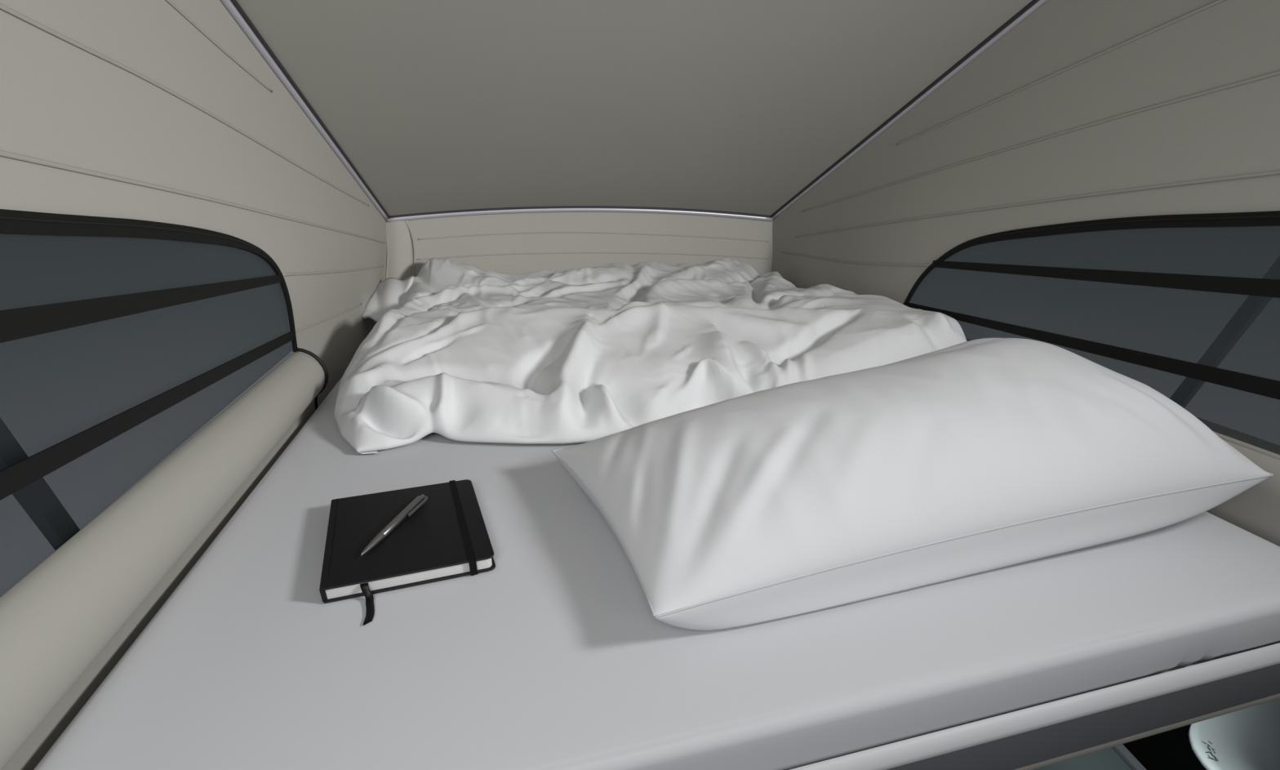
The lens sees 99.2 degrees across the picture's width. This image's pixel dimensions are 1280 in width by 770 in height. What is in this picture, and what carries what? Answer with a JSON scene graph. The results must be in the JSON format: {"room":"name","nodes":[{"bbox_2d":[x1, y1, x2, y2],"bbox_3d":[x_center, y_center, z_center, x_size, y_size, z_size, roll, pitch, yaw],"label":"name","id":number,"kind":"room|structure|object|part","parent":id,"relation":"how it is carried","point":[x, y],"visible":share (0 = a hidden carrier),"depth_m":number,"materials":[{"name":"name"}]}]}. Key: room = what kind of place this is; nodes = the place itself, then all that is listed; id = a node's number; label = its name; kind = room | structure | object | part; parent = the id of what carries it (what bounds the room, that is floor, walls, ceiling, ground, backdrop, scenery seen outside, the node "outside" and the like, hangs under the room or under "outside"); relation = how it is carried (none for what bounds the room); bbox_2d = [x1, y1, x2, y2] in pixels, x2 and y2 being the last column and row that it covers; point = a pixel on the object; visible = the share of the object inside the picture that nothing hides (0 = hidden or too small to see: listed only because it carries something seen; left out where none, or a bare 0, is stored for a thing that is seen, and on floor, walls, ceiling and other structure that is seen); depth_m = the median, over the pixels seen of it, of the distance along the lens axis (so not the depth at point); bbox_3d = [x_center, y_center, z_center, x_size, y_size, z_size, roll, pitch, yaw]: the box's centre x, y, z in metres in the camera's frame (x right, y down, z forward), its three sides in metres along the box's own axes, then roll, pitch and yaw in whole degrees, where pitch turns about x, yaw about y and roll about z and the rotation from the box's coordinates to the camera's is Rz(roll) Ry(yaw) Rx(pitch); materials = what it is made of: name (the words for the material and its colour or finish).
{"room":"camper van interior","nodes":[
{"label":"camper van interior","id":0,"kind":"room"},
{"bbox_2d":[0,0,386,406],"bbox_3d":[-0.524,-0.383,0.465,0.038,1.361,2.455,-5,22,-13],"label":"wall","id":1,"kind":"structure","parent":0,"point":[164,111],"depth_m":0.65,"materials":[{"name":"fabric"}]},
{"bbox_2d":[0,208,328,769],"bbox_3d":[-0.413,0.119,0.219,0.049,0.544,1.606,-5,22,-13],"label":"window","id":2,"kind":"structure","parent":1,"relation":"in","point":[25,322],"depth_m":0.49,"materials":[{"name":"grey"}]},
{"bbox_3d":[-0.413,0.292,0.286,0.048,0.173,1.606,-5,22,-13],"label":"padded rail","id":3,"kind":"part","parent":2,"relation":"part of","materials":[{"name":"beige fabric"}]},
{"bbox_2d":[220,0,390,221],"bbox_3d":[-0.500,-0.551,0.405,0.019,1.008,2.458,-5,22,-13],"label":"trim","id":4,"kind":"structure","parent":1,"relation":"attached to","point":[233,6],"depth_m":0.98,"materials":[{"name":"silver metal"}]},
{"bbox_2d":[386,211,773,279],"bbox_3d":[-0.181,-0.400,1.858,1.312,0.388,0.044,-3,21,-9],"label":"wall","id":5,"kind":"structure","parent":0,"point":[521,243],"depth_m":1.84,"materials":[{"name":"fabric"}]},
{"bbox_2d":[386,205,772,222],"bbox_3d":[-0.168,-0.561,1.793,1.258,0.056,0.051,-3,21,-8],"label":"trim","id":6,"kind":"structure","parent":5,"relation":"attached to","point":[562,208],"depth_m":1.79,"materials":[{"name":"silver metal"}]},
{"bbox_2d":[236,0,1032,215],"bbox_3d":[0.104,-0.625,0.538,1.261,1.056,2.466,-5,22,-13],"label":"ceiling","id":7,"kind":"structure","parent":0,"point":[437,105],"depth_m":1.10,"materials":[{"name":"fabric"}]},
{"bbox_2d":[771,0,1279,460],"bbox_3d":[0.706,-0.491,0.680,0.074,1.407,2.350,-5,22,-13],"label":"wall","id":8,"kind":"structure","parent":0,"point":[1083,110],"depth_m":0.87,"materials":[{"name":"fabric"}]},
{"bbox_2d":[769,0,1047,219],"bbox_3d":[0.723,-0.654,0.620,0.018,1.065,2.353,-5,22,-13],"label":"trim","id":9,"kind":"structure","parent":8,"relation":"attached to","point":[1033,5],"depth_m":1.14,"materials":[{"name":"silver metal"}]},
{"bbox_2d":[790,641,1279,769],"bbox_3d":[-0.021,0.056,1.200,1.180,0.078,1.652,-5,22,-13],"label":"frame","id":10,"kind":"object","parent":8,"relation":"attached to","point":[1041,735],"visible":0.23,"depth_m":0.50,"materials":[{"name":"silver metal"}]},
{"bbox_2d":[33,376,1279,769],"bbox_3d":[-0.028,-0.008,1.197,1.189,0.070,1.668,-5,22,-13],"label":"mattress","id":11,"kind":"object","parent":10,"relation":"on","point":[556,655],"visible":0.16,"depth_m":0.48,"materials":[{"name":"grey fabric"}]},
{"bbox_2d":[319,479,495,625],"bbox_3d":[-0.260,0.172,0.610,0.163,0.019,0.217,-9,23,-23],"label":"notebook","id":12,"kind":"object","parent":11,"relation":"on","point":[446,537],"visible":1,"depth_m":0.59,"materials":[{"name":"black leather"}]},
{"bbox_2d":[360,494,427,555],"bbox_3d":[-0.274,0.156,0.615,0.015,0.009,0.115,4,21,11],"label":"ballpoint pen","id":13,"kind":"object","parent":12,"relation":"on","point":[412,507],"visible":1,"depth_m":0.61,"materials":[{"name":"grey metal"}]},
{"bbox_2d":[333,257,967,453],"bbox_3d":[-0.077,-0.184,1.347,1.257,0.149,1.121,-5,22,-13],"label":"duvet","id":14,"kind":"object","parent":11,"relation":"on","point":[454,350],"visible":0.98,"depth_m":1.00,"materials":[{"name":"white fabric"}]},
{"bbox_2d":[551,337,1273,630],"bbox_3d":[0.292,0.057,0.679,0.781,0.178,0.367,-5,22,-13],"label":"pillow","id":15,"kind":"object","parent":11,"relation":"on","point":[973,456],"visible":1,"depth_m":0.57,"materials":[{"name":"white fabric"}]},
{"bbox_2d":[902,210,1279,546],"bbox_3d":[0.764,0.030,0.486,0.047,0.519,1.606,-5,22,-13],"label":"window","id":16,"kind":"structure","parent":8,"relation":"in","point":[1263,386],"depth_m":0.70,"materials":[{"name":"grey"}]},
{"bbox_3d":[0.764,0.193,0.549,0.047,0.169,1.606,-5,22,-13],"label":"padded rail","id":17,"kind":"part","parent":16,"relation":"part of","materials":[{"name":"beige fabric"}]},
{"bbox_2d":[1122,724,1206,769],"bbox_3d":[1.291,0.889,1.169,0.030,0.880,1.700,-5,22,-13],"label":"wall","id":18,"kind":"structure","parent":0,"point":[1171,749],"depth_m":1.29,"materials":[{"name":"black"}]},
{"bbox_2d":[1188,698,1279,769],"bbox_3d":[1.088,0.651,0.925,0.595,0.300,0.203,-13,24,-30],"label":"panel","id":19,"kind":"object","parent":18,"relation":"attached to","point":[1247,738],"visible":0.54,"depth_m":0.84,"materials":[{"name":"white plastic"}]},
{"bbox_2d":[1200,740,1217,760],"bbox_3d":[0.840,0.538,0.803,0.015,0.002,0.038,12,24,29],"label":"print","id":20,"kind":"object","parent":19,"relation":"on","point":[1209,748],"depth_m":0.80,"materials":[{"name":"grey"}]},
{"bbox_3d":[0.358,1.389,1.123,1.950,0.020,1.700,-5,22,-13],"label":"floor","id":21,"kind":"structure","parent":0,"visible":0},
{"bbox_2d":[1034,743,1146,769],"bbox_3d":[0.485,0.966,0.927,0.470,0.891,0.650,-2,21,-5],"label":"countertop","id":22,"kind":"structure","parent":21,"relation":"on","point":[1118,757],"depth_m":0.79,"materials":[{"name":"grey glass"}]},
{"label":"outside","id":23,"kind":"structure","parent":0,"visible":0},
{"bbox_2d":[0,417,79,550],"bbox_3d":[-0.630,0.105,0.561,0.012,0.445,0.112,-5,22,-13],"label":"strut","id":24,"kind":"object","parent":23,"point":[37,500],"visible":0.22,"depth_m":0.57,"materials":[{"name":"grey"}]},
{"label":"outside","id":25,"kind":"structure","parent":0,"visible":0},
{"bbox_2d":[1169,255,1279,408],"bbox_3d":[0.845,-0.025,0.815,0.012,0.544,0.156,-5,22,-13],"label":"strut","id":26,"kind":"object","parent":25,"point":[1253,305],"visible":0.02,"depth_m":0.78,"materials":[{"name":"grey"}]}
]}

